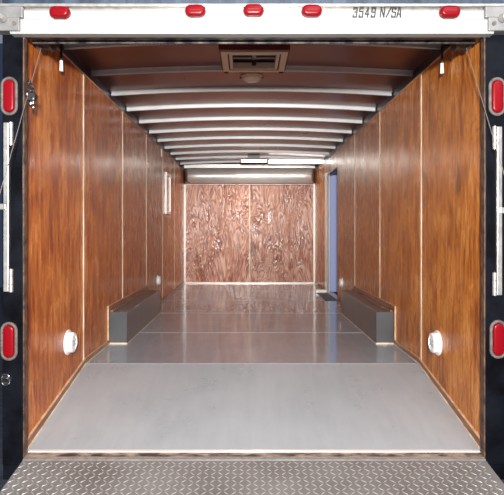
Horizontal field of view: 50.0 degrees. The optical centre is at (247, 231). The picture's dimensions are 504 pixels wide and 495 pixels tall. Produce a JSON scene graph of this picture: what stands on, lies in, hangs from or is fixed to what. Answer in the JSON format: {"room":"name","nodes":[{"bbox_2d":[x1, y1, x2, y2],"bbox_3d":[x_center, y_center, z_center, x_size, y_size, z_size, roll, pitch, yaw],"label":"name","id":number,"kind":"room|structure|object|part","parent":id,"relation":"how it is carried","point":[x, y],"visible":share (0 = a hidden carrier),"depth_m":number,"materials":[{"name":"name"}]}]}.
{"room":"cargo space","nodes":[
{"label":"cargo space","id":0,"kind":"room"},
{"bbox_2d":[27,41,183,435],"bbox_3d":[-1.176,0.013,6.355,0.018,2.266,7.090,0,0,0],"label":"wall","id":1,"kind":"structure","parent":0,"point":[55,125],"depth_m":3.72,"materials":[{"name":"brown wood"}]},
{"bbox_2d":[59,44,62,71],"bbox_3d":[-1.149,-1.069,3.280,0.057,0.183,0.024,0,0,0],"label":"hanging rod","id":2,"kind":"object","parent":1,"relation":"hanging from","point":[61,45],"visible":0.7,"depth_m":3.27,"materials":[{"name":"metal"}]},
{"bbox_3d":[-1.151,-1.097,3.280,0.052,0.125,0.016,0,0,0],"label":"stem","id":3,"kind":"part","parent":2,"relation":"part of","materials":[{"name":"metal"}]},
{"bbox_2d":[63,330,76,354],"bbox_3d":[-1.143,0.715,3.500,0.047,0.164,0.164,0,0,0],"label":"air vent","id":4,"kind":"object","parent":1,"relation":"in","point":[70,338],"visible":1,"depth_m":3.45,"materials":[{"name":"white plastic"}]},
{"bbox_2d":[83,74,84,359],"bbox_3d":[-1.165,-0.090,3.840,0.004,2.060,0.024,0,0,0],"label":"trim","id":5,"kind":"structure","parent":1,"relation":"attached to","point":[83,74],"depth_m":3.83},
{"bbox_2d":[27,281,184,449],"bbox_3d":[-1.160,0.880,6.355,0.014,0.531,7.090,0,0,0],"label":"baseboard","id":6,"kind":"structure","parent":1,"relation":"attached to","point":[38,427],"depth_m":3.68,"materials":[{"name":"brown wood"}]},
{"bbox_2d":[56,47,180,167],"bbox_3d":[-1.174,-1.125,6.355,0.026,0.009,7.090,0,0,0],"label":"trim","id":7,"kind":"structure","parent":1,"relation":"attached to","point":[77,67],"depth_m":4.43,"materials":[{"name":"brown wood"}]},
{"bbox_2d":[122,112,122,297],"bbox_3d":[-1.165,-0.245,5.040,0.004,1.750,0.024,0,0,0],"label":"trim","id":8,"kind":"structure","parent":1,"relation":"attached to","point":[122,112],"depth_m":5.03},
{"bbox_2d":[146,135,146,284],"bbox_3d":[-1.165,-0.245,6.220,0.004,1.750,0.024,0,0,0],"label":"trim","id":9,"kind":"structure","parent":1,"relation":"attached to","point":[146,135],"depth_m":6.21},
{"bbox_2d":[157,275,160,285],"bbox_3d":[-1.147,0.625,6.980,0.040,0.139,0.139,0,0,0],"label":"air vent","id":10,"kind":"object","parent":1,"relation":"in","point":[158,277],"visible":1,"depth_m":6.94,"materials":[{"name":"white plastic"}]},
{"bbox_2d":[162,157,162,297],"bbox_3d":[-1.165,-0.090,7.400,0.004,2.060,0.024,0,0,0],"label":"trim","id":11,"kind":"structure","parent":1,"relation":"attached to","point":[162,157],"depth_m":7.39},
{"bbox_2d":[165,172,170,214],"bbox_3d":[-1.156,-0.553,7.850,0.022,0.587,0.440,0,0,0],"label":"wall panel","id":12,"kind":"object","parent":1,"relation":"attached to","point":[167,175],"visible":1,"depth_m":7.79,"materials":[{"name":"silver metal"}]},
{"bbox_2d":[174,162,174,288],"bbox_3d":[-1.165,-0.090,8.600,0.004,2.060,0.024,0,0,0],"label":"trim","id":13,"kind":"structure","parent":1,"relation":"attached to","point":[174,162],"depth_m":8.59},
{"bbox_2d":[57,44,181,167],"bbox_3d":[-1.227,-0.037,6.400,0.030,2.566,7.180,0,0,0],"label":"trim","id":14,"kind":"structure","parent":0,"point":[68,53],"depth_m":4.70,"materials":[{"name":"grey"}]},
{"bbox_2d":[1,373,11,385],"bbox_3d":[-1.226,0.749,2.737,0.049,0.065,0.026,0,0,0],"label":"latch","id":15,"kind":"object","parent":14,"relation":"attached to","point":[6,378],"visible":1,"depth_m":2.73,"materials":[{"name":"metal"}]},
{"bbox_3d":[-1.226,0.749,2.746,0.048,0.048,0.008,0,0,0],"label":"plate","id":16,"kind":"part","parent":15,"relation":"part of","materials":[{"name":"metal"}]},
{"bbox_2d":[0,322,17,360],"bbox_3d":[-1.212,0.555,2.739,0.088,0.198,0.022,0,0,0],"label":"tail light","id":17,"kind":"object","parent":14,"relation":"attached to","point":[8,331],"visible":1,"depth_m":2.73,"materials":[{"name":"red plastic"}]},
{"bbox_2d":[1,77,17,115],"bbox_3d":[-1.210,-0.690,2.739,0.088,0.198,0.022,0,0,0],"label":"tail light","id":18,"kind":"object","parent":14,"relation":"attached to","point":[9,85],"visible":1,"depth_m":2.73,"materials":[{"name":"red plastic"}]},
{"bbox_2d":[26,79,36,107],"bbox_3d":[-1.105,-0.708,2.755,0.048,0.145,0.048,0,0,0],"label":"bundle","id":19,"kind":"object","parent":14,"relation":"hanging from","point":[30,95],"visible":1,"depth_m":2.75,"materials":[{"name":"silver metal"}]},
{"bbox_2d":[49,6,70,18],"bbox_3d":[-0.936,-1.094,2.683,0.104,0.060,0.034,0,0,0],"label":"marker light","id":20,"kind":"object","parent":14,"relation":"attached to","point":[56,12],"visible":1,"depth_m":2.67,"materials":[{"name":"red plastic"}]},
{"bbox_2d":[185,4,205,17],"bbox_3d":[-0.261,-1.101,2.683,0.104,0.060,0.034,0,0,0],"label":"marker light","id":21,"kind":"object","parent":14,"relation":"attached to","point":[192,10],"visible":1,"depth_m":2.67,"materials":[{"name":"red plastic"}]},
{"bbox_2d":[0,0,503,479],"bbox_3d":[0.024,-0.032,2.780,2.585,2.596,0.250,0,0,0],"label":"frame","id":22,"kind":"object","parent":14,"relation":"attached to","point":[21,21],"visible":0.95,"depth_m":2.75,"materials":[{"name":"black metal"}]},
{"bbox_2d":[0,121,12,292],"bbox_3d":[-1.224,-0.126,2.737,0.071,0.866,0.026,0,0,0],"label":"bar","id":23,"kind":"object","parent":22,"relation":"attached to","point":[7,127],"visible":1,"depth_m":2.74,"materials":[{"name":"metal"}]},
{"bbox_3d":[-1.197,0.086,2.779,0.106,2.197,0.058,0,0,0],"label":"post","id":24,"kind":"part","parent":22,"relation":"part of","materials":[{"name":"black metal"}]},
{"bbox_3d":[0.021,-1.052,2.726,2.420,0.120,0.052,0,0,0],"label":"header panel","id":25,"kind":"part","parent":22,"relation":"part of","materials":[{"name":"white paint"}]},
{"bbox_3d":[0.021,-1.125,2.720,2.580,0.027,0.064,0,0,0],"label":"drip rail","id":26,"kind":"part","parent":22,"relation":"part of","materials":[{"name":"metal"}]},
{"bbox_3d":[0.033,-1.225,2.779,2.566,0.210,0.061,0,0,0],"label":"panel","id":27,"kind":"part","parent":22,"relation":"part of","materials":[{"name":"white metal"}]},
{"bbox_3d":[1.263,0.086,2.779,0.106,2.197,0.058,0,0,0],"label":"post","id":28,"kind":"part","parent":22,"relation":"part of","materials":[{"name":"black metal"}]},
{"bbox_2d":[490,320,503,358],"bbox_3d":[1.272,0.545,2.739,0.088,0.198,0.022,0,0,0],"label":"tail light","id":29,"kind":"object","parent":22,"relation":"attached to","point":[497,326],"visible":1,"depth_m":2.73,"materials":[{"name":"red plastic"}]},
{"bbox_2d":[0,457,503,494],"bbox_3d":[0.033,1.302,1.890,2.336,0.314,1.740,0,0,0],"label":"ramp","id":30,"kind":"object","parent":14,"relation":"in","point":[34,475],"depth_m":2.60,"materials":[{"name":"metal"}]},
{"bbox_2d":[243,4,263,16],"bbox_3d":[0.029,-1.104,2.683,0.104,0.060,0.034,0,0,0],"label":"marker light","id":31,"kind":"object","parent":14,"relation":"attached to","point":[250,10],"visible":1,"depth_m":2.67,"materials":[{"name":"red plastic"}]},
{"bbox_2d":[35,44,472,51],"bbox_3d":[0.033,-1.058,2.985,2.398,0.120,0.120,0,0,0],"label":"shaft","id":32,"kind":"object","parent":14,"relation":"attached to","point":[43,47],"visible":0.09,"depth_m":2.98,"materials":[{"name":"metal"}]},
{"bbox_2d":[0,49,40,192],"bbox_3d":[-1.141,0.178,2.268,0.018,2.368,1.376,0,0,0],"label":"cable","id":33,"kind":"object","parent":32,"relation":"hanging from","point":[40,49],"visible":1,"depth_m":2.66,"materials":[{"name":"silver metal"}]},
{"bbox_2d":[466,48,503,172],"bbox_3d":[1.207,0.178,2.268,0.018,2.368,1.376,0,0,0],"label":"cable","id":34,"kind":"object","parent":32,"relation":"hanging from","point":[466,48],"visible":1,"depth_m":2.72,"materials":[{"name":"silver metal"}]},
{"bbox_2d":[25,453,482,456],"bbox_3d":[0.033,1.165,2.782,2.364,0.033,0.060,0,0,0],"label":"sill","id":35,"kind":"structure","parent":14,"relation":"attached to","point":[28,454],"depth_m":2.77,"materials":[{"name":"metal"}]},
{"bbox_2d":[301,4,321,17],"bbox_3d":[0.319,-1.101,2.683,0.104,0.060,0.034,0,0,0],"label":"marker light","id":36,"kind":"object","parent":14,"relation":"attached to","point":[309,10],"visible":1,"depth_m":2.67,"materials":[{"name":"red plastic"}]},
{"bbox_2d":[439,5,459,18],"bbox_3d":[1.006,-1.097,2.683,0.104,0.060,0.034,0,0,0],"label":"marker light","id":37,"kind":"object","parent":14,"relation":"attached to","point":[448,11],"visible":1,"depth_m":2.67,"materials":[{"name":"red plastic"}]},
{"bbox_2d":[186,185,312,281],"bbox_3d":[0.033,0.025,9.909,2.400,1.830,0.018,0,0,0],"label":"wall","id":38,"kind":"structure","parent":0,"point":[217,216],"depth_m":9.90,"materials":[{"name":"brown wood"}]},
{"bbox_2d":[184,185,185,281],"bbox_3d":[-1.149,0.025,9.894,0.035,1.790,0.012,0,0,0],"label":"trim","id":39,"kind":"structure","parent":38,"relation":"attached to","point":[184,185],"depth_m":9.89,"materials":[{"name":"silver metal"}]},
{"bbox_2d":[184,164,314,184],"bbox_3d":[0.033,-1.052,9.818,2.396,0.377,0.163,0,0,0],"label":"panel","id":40,"kind":"object","parent":38,"relation":"attached to","point":[194,174],"visible":0.98,"depth_m":9.78,"materials":[{"name":"silver metal"}]},
{"bbox_2d":[184,282,314,282],"bbox_3d":[0.033,0.930,9.893,2.400,0.020,0.015,0,0,0],"label":"trim","id":41,"kind":"structure","parent":38,"relation":"attached to","point":[184,282],"depth_m":9.88,"materials":[{"name":"silver metal"}]},
{"bbox_2d":[249,185,249,281],"bbox_3d":[0.034,0.025,9.898,0.026,1.790,0.005,0,0,0],"label":"trim","id":42,"kind":"structure","parent":38,"relation":"attached to","point":[249,185],"depth_m":9.89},
{"bbox_2d":[313,185,314,281],"bbox_3d":[1.218,0.025,9.894,0.030,1.790,0.012,0,0,0],"label":"trim","id":43,"kind":"structure","parent":38,"relation":"attached to","point":[313,185],"depth_m":9.89,"materials":[{"name":"silver metal"}]},
{"bbox_2d":[182,163,316,169],"bbox_3d":[0.033,-0.037,9.970,2.550,2.566,0.040,0,0,0],"label":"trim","id":44,"kind":"structure","parent":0,"point":[209,163],"depth_m":9.95,"materials":[{"name":"grey metal"}]},
{"bbox_2d":[70,44,434,163],"bbox_3d":[0.033,-1.270,6.430,2.550,0.073,7.120,0,0,0],"label":"ceiling","id":45,"kind":"structure","parent":0,"point":[155,55],"depth_m":4.71,"materials":[{"name":"brown wood"}]},
{"bbox_2d":[180,160,318,164],"bbox_3d":[0.033,-1.239,9.650,2.470,0.076,0.060,0,0,0],"label":"bow","id":46,"kind":"object","parent":45,"relation":"attached to","point":[232,161],"visible":0.52,"depth_m":9.64,"materials":[{"name":"silver metal"}]},
{"bbox_2d":[157,136,342,141],"bbox_3d":[0.033,-1.239,7.210,2.470,0.076,0.060,0,0,0],"label":"bow","id":47,"kind":"object","parent":45,"relation":"attached to","point":[213,137],"visible":1,"depth_m":7.20,"materials":[{"name":"silver metal"}]},
{"bbox_2d":[164,144,335,148],"bbox_3d":[0.033,-1.239,7.820,2.470,0.076,0.060,0,0,0],"label":"bow","id":48,"kind":"object","parent":45,"relation":"attached to","point":[199,145],"visible":1,"depth_m":7.81,"materials":[{"name":"silver metal"}]},
{"bbox_2d":[171,150,328,154],"bbox_3d":[0.033,-1.239,8.430,2.470,0.076,0.060,0,0,0],"label":"bow","id":49,"kind":"object","parent":45,"relation":"attached to","point":[213,151],"visible":1,"depth_m":8.42,"materials":[{"name":"silver metal"}]},
{"bbox_2d":[176,156,323,159],"bbox_3d":[0.033,-1.239,9.040,2.470,0.076,0.060,0,0,0],"label":"bow","id":50,"kind":"object","parent":45,"relation":"attached to","point":[202,157],"visible":0.96,"depth_m":9.03,"materials":[{"name":"silver metal"}]},
{"bbox_2d":[139,116,361,123],"bbox_3d":[0.033,-1.239,5.990,2.470,0.076,0.060,0,0,0],"label":"bow","id":51,"kind":"object","parent":45,"relation":"attached to","point":[228,117],"visible":1,"depth_m":5.97,"materials":[{"name":"silver metal"}]},
{"bbox_2d":[149,127,351,133],"bbox_3d":[0.033,-1.239,6.600,2.470,0.076,0.060,0,0,0],"label":"bow","id":52,"kind":"object","parent":45,"relation":"attached to","point":[215,128],"visible":1,"depth_m":6.59,"materials":[{"name":"silver metal"}]},
{"bbox_2d":[126,103,375,111],"bbox_3d":[0.033,-1.239,5.380,2.470,0.076,0.060,0,0,0],"label":"bow","id":53,"kind":"object","parent":45,"relation":"attached to","point":[216,105],"visible":1,"depth_m":5.37,"materials":[{"name":"silver metal"}]},
{"bbox_2d":[111,87,391,95],"bbox_3d":[0.033,-1.239,4.770,2.470,0.076,0.060,0,0,0],"label":"bow","id":54,"kind":"object","parent":45,"relation":"attached to","point":[190,89],"visible":1,"depth_m":4.75,"materials":[{"name":"silver metal"}]},
{"bbox_2d":[91,65,412,75],"bbox_3d":[0.033,-1.239,4.160,2.470,0.076,0.060,0,0,0],"label":"bow","id":55,"kind":"object","parent":45,"relation":"attached to","point":[210,68],"visible":0.78,"depth_m":4.15,"materials":[{"name":"grey metal"}]},
{"bbox_2d":[240,73,263,82],"bbox_3d":[0.033,-1.254,4.420,0.179,0.045,0.179,0,0,-32],"label":"dome light","id":56,"kind":"object","parent":45,"relation":"attached to","point":[247,77],"visible":1,"depth_m":4.37,"materials":[{"name":"beige plastic"}]},
{"bbox_2d":[64,44,440,49],"bbox_3d":[0.033,-1.239,3.550,2.470,0.076,0.060,0,0,0],"label":"bow","id":57,"kind":"object","parent":45,"relation":"attached to","point":[66,46],"visible":0.23,"depth_m":3.54,"materials":[{"name":"grey metal"}]},
{"bbox_2d":[240,155,267,161],"bbox_3d":[0.103,-1.213,8.949,0.450,0.104,0.122,0,0,0],"label":"box light","id":58,"kind":"object","parent":45,"relation":"attached to","point":[251,158],"visible":1,"depth_m":8.90,"materials":[{"name":"grey plastic"}]},
{"bbox_2d":[219,44,289,73],"bbox_3d":[0.045,-1.235,3.830,0.476,0.086,0.476,0,0,0],"label":"ceiling vent","id":59,"kind":"object","parent":45,"relation":"in","point":[233,58],"visible":0.98,"depth_m":3.82,"materials":[{"name":"beige plastic"}]},
{"bbox_3d":[0.045,-1.265,3.830,0.304,0.010,0.304,0,0,0],"label":"dark lid","id":60,"kind":"part","parent":59,"relation":"part of","materials":[{"name":"black plastic"}]},
{"bbox_3d":[0.045,-1.207,3.830,0.450,0.014,0.450,0,0,0],"label":"frame","id":61,"kind":"part","parent":59,"relation":"part of","materials":[{"name":"beige plastic"}]},
{"bbox_3d":[0.045,-1.227,3.830,0.344,0.046,0.344,0,0,0],"label":"frame","id":62,"kind":"part","parent":59,"relation":"part of","materials":[{"name":"beige plastic"}]},
{"bbox_2d":[268,158,323,163],"bbox_3d":[0.873,-1.208,9.120,1.060,0.110,0.100,0,0,0],"label":"strip light","id":63,"kind":"object","parent":45,"relation":"attached to","point":[270,160],"visible":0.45,"depth_m":9.09,"materials":[{"name":"white plastic"}]},
{"bbox_2d":[27,283,480,452],"bbox_3d":[0.033,1.068,6.395,2.540,0.256,7.170,0,0,0],"label":"floor","id":64,"kind":"structure","parent":0,"point":[107,406],"depth_m":3.49,"materials":[{"name":"grey metal"}]},
{"bbox_2d":[110,289,159,343],"bbox_3d":[-1.087,0.799,5.378,0.158,0.282,1.704,0,0,0],"label":"box","id":65,"kind":"object","parent":64,"relation":"on","point":[128,319],"visible":0.99,"depth_m":4.87,"materials":[{"name":"grey paint"}]},
{"bbox_3d":[-1.143,0.664,5.385,0.023,0.012,1.690,0,0,0],"label":"moulding","id":66,"kind":"part","parent":65,"relation":"part of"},
{"bbox_2d":[140,332,362,332],"bbox_3d":[0.033,0.939,5.040,2.360,0.002,0.012,0,0,0],"label":"trim","id":67,"kind":"structure","parent":64,"relation":"attached to","point":[140,332],"depth_m":5.04,"materials":[{"name":"grey metal"}]},
{"bbox_2d":[87,363,417,363],"bbox_3d":[0.033,0.939,3.860,2.360,0.002,0.012,0,0,0],"label":"trim","id":68,"kind":"structure","parent":64,"relation":"attached to","point":[87,363],"depth_m":3.85,"materials":[{"name":"grey metal"}]},
{"bbox_2d":[28,449,479,451],"bbox_3d":[0.033,1.143,2.822,2.352,0.006,0.020,0,0,0],"label":"trim","id":69,"kind":"structure","parent":64,"relation":"attached to","point":[30,450],"depth_m":2.82,"materials":[{"name":"silver metal"}]},
{"bbox_2d":[315,289,326,292],"bbox_3d":[1.137,0.917,8.380,0.168,0.045,0.080,0,0,0],"label":"block","id":70,"kind":"object","parent":64,"relation":"on","point":[316,290],"visible":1,"depth_m":8.34,"materials":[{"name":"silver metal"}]},
{"bbox_2d":[317,293,336,300],"bbox_3d":[1.142,0.936,7.860,0.158,0.008,0.920,0,0,0],"label":"door mat","id":71,"kind":"object","parent":64,"relation":"on","point":[325,296],"visible":1,"depth_m":7.68,"materials":[{"name":"black rubber"}]},
{"bbox_2d":[341,289,393,343],"bbox_3d":[1.153,0.799,5.378,0.158,0.282,1.704,0,0,0],"label":"box","id":72,"kind":"object","parent":64,"relation":"on","point":[372,318],"visible":1,"depth_m":4.86,"materials":[{"name":"grey paint"}]},
{"bbox_3d":[1.210,0.664,5.385,0.023,0.012,1.690,0,0,0],"label":"moulding","id":73,"kind":"part","parent":72,"relation":"part of","materials":[{"name":"brown wood"}]},
{"bbox_2d":[315,41,480,436],"bbox_3d":[1.242,0.013,6.355,0.018,2.266,7.090,0,0,0],"label":"wall","id":74,"kind":"structure","parent":0,"point":[451,100],"depth_m":3.70,"materials":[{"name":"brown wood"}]},
{"bbox_2d":[325,173,336,299],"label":"door frame","id":75,"kind":"structure","parent":74,"relation":"in","point":[333,178],"depth_m":8.64,"materials":[{"name":"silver metal"}]},
{"bbox_2d":[339,278,342,287],"bbox_3d":[1.214,0.660,7.030,0.038,0.131,0.131,0,0,0],"label":"air vent","id":76,"kind":"object","parent":74,"relation":"in","point":[341,279],"visible":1,"depth_m":6.99,"materials":[{"name":"white plastic"}]},
{"bbox_2d":[354,135,354,284],"bbox_3d":[1.231,-0.245,6.220,0.004,1.750,0.024,0,0,0],"label":"trim","id":77,"kind":"structure","parent":74,"relation":"attached to","point":[354,135],"depth_m":6.21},
{"bbox_2d":[379,112,379,297],"bbox_3d":[1.231,-0.245,5.040,0.004,1.750,0.024,0,0,0],"label":"trim","id":78,"kind":"structure","parent":74,"relation":"attached to","point":[379,112],"depth_m":5.04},
{"bbox_2d":[316,46,450,169],"bbox_3d":[1.240,-1.125,6.355,0.026,0.009,7.090,0,0,0],"label":"trim","id":79,"kind":"structure","parent":74,"relation":"attached to","point":[449,47],"depth_m":4.43,"materials":[{"name":"brown wood"}]},
{"bbox_2d":[314,281,480,449],"bbox_3d":[1.226,0.880,6.355,0.014,0.531,7.090,0,0,0],"label":"baseboard","id":80,"kind":"structure","parent":74,"relation":"attached to","point":[475,436],"depth_m":3.61,"materials":[{"name":"brown wood"}]},
{"bbox_2d":[420,74,421,359],"bbox_3d":[1.231,-0.090,3.840,0.004,2.060,0.024,0,0,0],"label":"trim","id":81,"kind":"structure","parent":74,"relation":"attached to","point":[421,74],"depth_m":3.83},
{"bbox_2d":[428,330,441,355],"bbox_3d":[1.210,0.718,3.500,0.047,0.164,0.164,0,0,0],"label":"air vent","id":82,"kind":"object","parent":74,"relation":"in","point":[434,339],"visible":1,"depth_m":3.46,"materials":[{"name":"white plastic"}]},
{"bbox_2d":[440,44,449,73],"bbox_3d":[1.214,-1.069,3.330,0.057,0.183,0.024,0,0,0],"label":"hanging rod","id":83,"kind":"object","parent":74,"relation":"hanging from","point":[442,45],"visible":0.89,"depth_m":3.32,"materials":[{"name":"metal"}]},
{"bbox_3d":[1.217,-1.097,3.330,0.052,0.125,0.016,0,0,0],"label":"stem","id":84,"kind":"part","parent":83,"relation":"part of","materials":[{"name":"metal"}]},
{"bbox_2d":[489,77,503,115],"bbox_3d":[1.267,-0.688,2.739,0.088,0.198,0.022,0,0,0],"label":"tail light","id":85,"kind":"object","parent":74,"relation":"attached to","point":[496,85],"visible":1,"depth_m":2.73,"materials":[{"name":"red plastic"}]},
{"bbox_2d":[492,125,503,295],"bbox_3d":[1.276,-0.107,2.737,0.071,0.864,0.026,0,0,0],"label":"bar","id":86,"kind":"object","parent":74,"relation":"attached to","point":[496,131],"visible":0.98,"depth_m":2.74,"materials":[{"name":"metal"}]},
{"label":"outside","id":87,"kind":"structure","parent":0,"visible":0},
{"bbox_2d":[0,287,503,490],"bbox_3d":[0.033,1.550,4.200,28.000,0.100,24.400,0,0,0],"label":"ground","id":88,"kind":"structure","parent":87,"point":[2,482],"depth_m":4.41,"materials":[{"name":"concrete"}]},
{"bbox_2d":[0,43,336,286],"bbox_3d":[0.033,-1.800,14.700,28.000,6.600,0.200,0,0,0],"label":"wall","id":89,"kind":"structure","parent":88,"relation":"on","point":[335,173],"depth_m":14.60,"materials":[{"name":"black metal"}]}
]}

